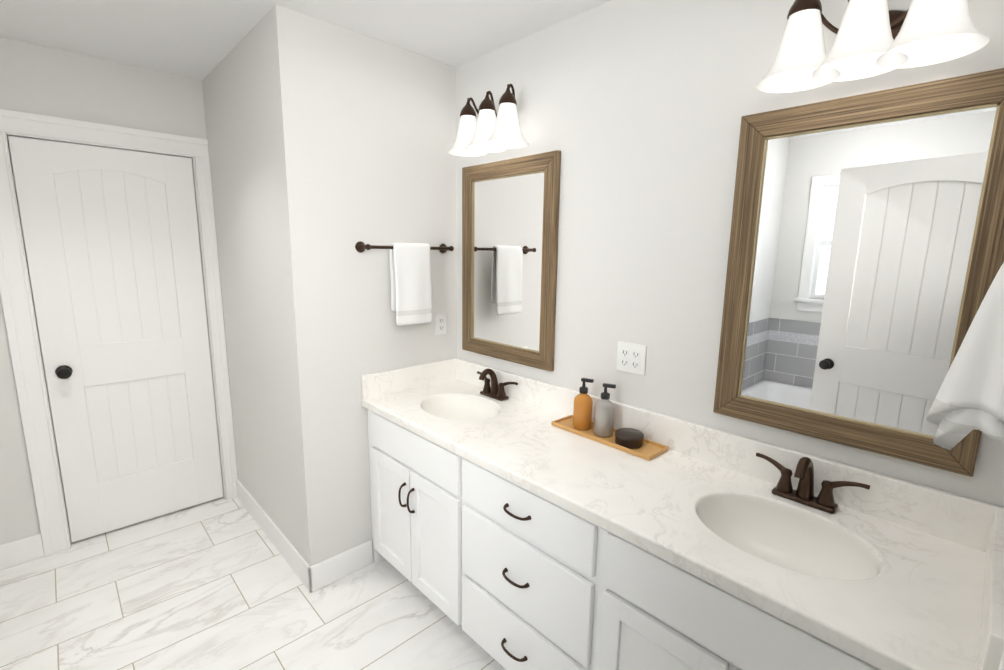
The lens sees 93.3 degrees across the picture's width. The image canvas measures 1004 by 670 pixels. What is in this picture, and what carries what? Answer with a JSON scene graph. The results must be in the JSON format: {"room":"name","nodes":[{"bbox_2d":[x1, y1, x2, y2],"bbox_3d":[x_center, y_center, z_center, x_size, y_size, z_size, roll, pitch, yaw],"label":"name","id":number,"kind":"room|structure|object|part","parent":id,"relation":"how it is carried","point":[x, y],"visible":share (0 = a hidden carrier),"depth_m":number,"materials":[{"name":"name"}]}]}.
{"room":"bathroom","nodes":[
{"label":"bathroom","id":0,"kind":"room"},
{"bbox_2d":[0,37,194,544],"bbox_3d":[-2.195,-0.115,2.366,1.269,2.440,0.120,-9,14,-43],"label":"wall","id":1,"kind":"structure","parent":0,"point":[41,80],"depth_m":2.28,"materials":[{"name":"white paint"}]},
{"bbox_2d":[0,533,44,569],"bbox_3d":[-2.424,1.073,2.277,0.314,0.125,0.014,-9,14,-43],"label":"baseboard","id":2,"kind":"structure","parent":1,"relation":"attached to","point":[20,551],"depth_m":2.33,"materials":[{"name":"white paint"}]},
{"bbox_2d":[8,136,222,541],"bbox_3d":[-1.974,0.059,2.538,0.708,2.020,0.102,-9,14,-43],"label":"closet door","id":3,"kind":"structure","parent":1,"relation":"in","point":[112,243],"depth_m":2.51,"materials":[{"name":"white paint"}]},
{"bbox_3d":[-2.170,0.187,2.347,0.064,0.064,0.067,-9,14,-43],"label":"knob","id":4,"kind":"part","parent":3,"relation":"part of","materials":[{"name":"black metal"}]},
{"bbox_2d":[0,109,237,556],"bbox_3d":[-2.013,0.009,2.553,0.889,2.136,0.139,-9,14,-43],"label":"door frame","id":5,"kind":"structure","parent":1,"relation":"attached to","point":[21,335],"depth_m":2.33,"materials":[{"name":"white paint"}]},
{"bbox_2d":[190,79,206,138],"bbox_3d":[-1.715,-0.187,2.817,0.056,2.440,0.120,-9,14,-43],"label":"wall","id":6,"kind":"structure","parent":0,"point":[198,108],"depth_m":2.59,"materials":[{"name":"white paint"}]},
{"bbox_2d":[202,16,299,552],"bbox_3d":[-1.294,-0.127,2.507,0.120,2.440,1.157,-9,14,-43],"label":"wall","id":7,"kind":"structure","parent":0,"point":[237,102],"depth_m":2.32,"materials":[{"name":"white paint"}]},
{"bbox_2d":[236,479,311,592],"bbox_3d":[-1.272,1.038,2.572,0.014,0.125,1.171,-9,14,-43],"label":"baseboard","id":8,"kind":"structure","parent":7,"relation":"attached to","point":[299,565],"depth_m":2.46,"materials":[{"name":"white paint"}]},
{"bbox_2d":[0,497,505,669],"bbox_3d":[-0.451,1.422,0.992,3.150,0.060,5.057,-9,14,-43],"label":"floor","id":9,"kind":"structure","parent":0,"point":[216,584],"depth_m":2.05,"materials":[{"name":"tile"}]},
{"bbox_2d":[361,358,1003,669],"bbox_3d":[0.247,0.762,1.727,0.590,1.005,2.074,-9,14,-43],"label":"bathroom vanity","id":10,"kind":"object","parent":9,"relation":"on","point":[513,528],"visible":1,"depth_m":1.35,"materials":[{"name":"white paint"}]},
{"bbox_2d":[476,368,518,400],"bbox_3d":[-0.061,0.229,2.246,0.123,0.145,0.280,-9,14,-43],"label":"faucet","id":11,"kind":"object","parent":10,"relation":"on","point":[496,392],"depth_m":2.25,"materials":[{"name":"brown metal"}]},
{"bbox_2d":[551,378,668,460],"bbox_3d":[0.397,0.286,1.780,0.138,0.207,0.442,-9,14,-43],"label":"tray","id":12,"kind":"object","parent":10,"relation":"on","point":[599,429],"visible":0.98,"depth_m":1.77,"materials":[{"name":"brown wood"}]},
{"bbox_2d":[614,427,643,448],"bbox_3d":[0.461,0.373,1.718,0.102,0.046,0.102,-9,14,-43],"label":"jar","id":13,"kind":"object","parent":12,"relation":"on","point":[625,438],"depth_m":1.68,"materials":[{"name":"brown"}]},
{"bbox_2d":[694,492,883,605],"bbox_3d":[0.708,0.566,1.221,0.325,0.137,0.419,-9,14,-43],"label":"sink","id":14,"kind":"object","parent":10,"relation":"in","point":[844,559],"depth_m":1.28,"materials":[{"name":"white ceramic"}]},
{"bbox_2d":[755,452,870,513],"bbox_3d":[0.838,0.406,1.317,0.123,0.145,0.280,-9,14,-43],"label":"faucet","id":15,"kind":"object","parent":10,"relation":"on","point":[802,500],"depth_m":1.33,"materials":[{"name":"brown metal"}]},
{"bbox_2d":[0,0,610,80],"bbox_3d":[-0.415,-1.039,0.557,3.150,0.060,5.057,-9,14,-43],"label":"ceiling","id":16,"kind":"structure","parent":0,"point":[199,40],"depth_m":1.91,"materials":[{"name":"white paint"}]},
{"bbox_2d":[265,5,456,565],"bbox_3d":[-0.591,-0.080,2.299,0.846,2.440,0.120,-9,14,-43],"label":"wall","id":17,"kind":"structure","parent":0,"point":[364,131],"depth_m":2.11,"materials":[{"name":"white paint"}]},
{"bbox_2d":[308,540,372,591],"bbox_3d":[-0.764,1.100,2.262,0.315,0.125,0.014,-9,14,-43],"label":"baseboard","id":18,"kind":"structure","parent":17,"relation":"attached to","point":[337,567],"depth_m":2.25,"materials":[{"name":"white paint"}]},
{"bbox_2d":[355,241,453,325],"bbox_3d":[-0.434,-0.247,2.260,0.505,0.383,0.106,-9,14,-43],"label":"towel rail","id":19,"kind":"object","parent":17,"relation":"attached to","point":[411,289],"visible":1,"depth_m":2.21,"materials":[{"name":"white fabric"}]},
{"bbox_2d":[389,242,432,325],"bbox_3d":[-0.426,-0.240,2.239,0.210,0.383,0.068,-9,14,-43],"label":"towel","id":20,"kind":"object","parent":19,"relation":"hanging from","point":[410,270],"depth_m":2.21,"materials":[{"name":"white fabric"}]},
{"bbox_2d":[435,312,446,334],"bbox_3d":[-0.318,-0.058,2.476,0.072,0.115,0.009,-9,14,-43],"label":"duplex electrical outlet","id":21,"kind":"object","parent":17,"relation":"attached to","point":[440,323],"visible":1,"depth_m":2.47,"materials":[{"name":"white plastic"}]},
{"bbox_2d":[456,0,1003,507],"bbox_3d":[0.516,0.017,1.844,0.120,2.440,2.320,-9,14,-43],"label":"wall","id":22,"kind":"structure","parent":0,"point":[632,110],"depth_m":1.66,"materials":[{"name":"white paint"}]},
{"bbox_2d":[448,84,528,156],"bbox_3d":[-0.057,-0.933,2.057,0.209,0.238,0.442,-9,14,-43],"label":"sconce","id":23,"kind":"object","parent":22,"relation":"attached to","point":[490,130],"visible":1,"depth_m":2.02,"materials":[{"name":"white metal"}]},
{"bbox_3d":[-0.154,-0.913,2.147,0.186,0.164,0.186,-9,14,-43],"label":"lamp shade","id":24,"kind":"part","parent":23,"relation":"part of","materials":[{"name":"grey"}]},
{"bbox_3d":[-0.066,-0.895,2.056,0.186,0.164,0.186,-9,14,-43],"label":"lamp shade","id":25,"kind":"part","parent":23,"relation":"part of","materials":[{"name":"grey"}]},
{"bbox_3d":[0.023,-0.878,1.965,0.186,0.164,0.186,-9,14,-43],"label":"lamp shade","id":26,"kind":"part","parent":23,"relation":"part of","materials":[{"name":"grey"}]},
{"bbox_2d":[462,150,560,371],"bbox_3d":[0.015,-0.335,2.215,0.022,0.920,0.615,-9,14,-43],"label":"mirror","id":27,"kind":"object","parent":22,"relation":"attached to","point":[510,216],"visible":1,"depth_m":2.18,"materials":[{"name":"brown wood"}]},
{"bbox_2d":[616,341,646,375],"bbox_3d":[0.487,0.087,1.791,0.009,0.115,0.122,-9,14,-43],"label":"electrical outlet","id":28,"kind":"object","parent":22,"relation":"attached to","point":[631,357],"visible":1,"depth_m":1.79,"materials":[{"name":"white plastic"}]},
{"bbox_2d":[713,68,1003,476],"bbox_3d":[0.924,-0.156,1.275,0.022,0.920,0.615,-9,14,-43],"label":"mirror","id":29,"kind":"object","parent":22,"relation":"attached to","point":[865,255],"visible":0.92,"depth_m":1.24,"materials":[{"name":"brown wood"}]},
{"bbox_2d":[756,0,989,92],"bbox_3d":[0.856,-0.754,1.113,0.209,0.238,0.442,-9,14,-43],"label":"sconce","id":30,"kind":"object","parent":22,"relation":"attached to","point":[875,38],"visible":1,"depth_m":1.10,"materials":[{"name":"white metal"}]},
{"bbox_3d":[0.759,-0.733,1.203,0.186,0.164,0.186,-9,14,-43],"label":"lamp shade","id":31,"kind":"part","parent":30,"relation":"part of","materials":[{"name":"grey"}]},
{"bbox_3d":[0.847,-0.716,1.112,0.186,0.164,0.186,-9,14,-43],"label":"lamp shade","id":32,"kind":"part","parent":30,"relation":"part of","materials":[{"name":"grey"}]},
{"bbox_3d":[0.935,-0.699,1.021,0.186,0.164,0.186,-9,14,-43],"label":"lamp shade","id":33,"kind":"part","parent":30,"relation":"part of","materials":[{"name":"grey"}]},
{"bbox_3d":[0.940,0.216,0.748,0.800,2.440,0.120,-9,14,-43],"label":"wall","id":34,"kind":"structure","parent":0,"visible":0},
{"bbox_2d":[926,262,1003,449],"bbox_3d":[0.855,0.021,0.816,0.206,0.408,0.146,-9,14,-43],"label":"towel","id":35,"kind":"object","parent":34,"relation":"attached to","point":[969,398],"visible":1,"depth_m":0.81,"materials":[{"name":"white fabric"}]},
{"bbox_3d":[-0.353,0.411,-0.466,1.130,2.440,0.120,-9,14,-43],"label":"wall","id":36,"kind":"structure","parent":0,"visible":0},
{"bbox_2d":[998,647,1003,669],"bbox_3d":[0.303,0.442,0.273,0.982,2.141,0.019,-9,14,-43],"label":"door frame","id":37,"kind":"structure","parent":36,"relation":"attached to","point":[1001,665],"depth_m":0.60,"materials":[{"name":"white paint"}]}
]}

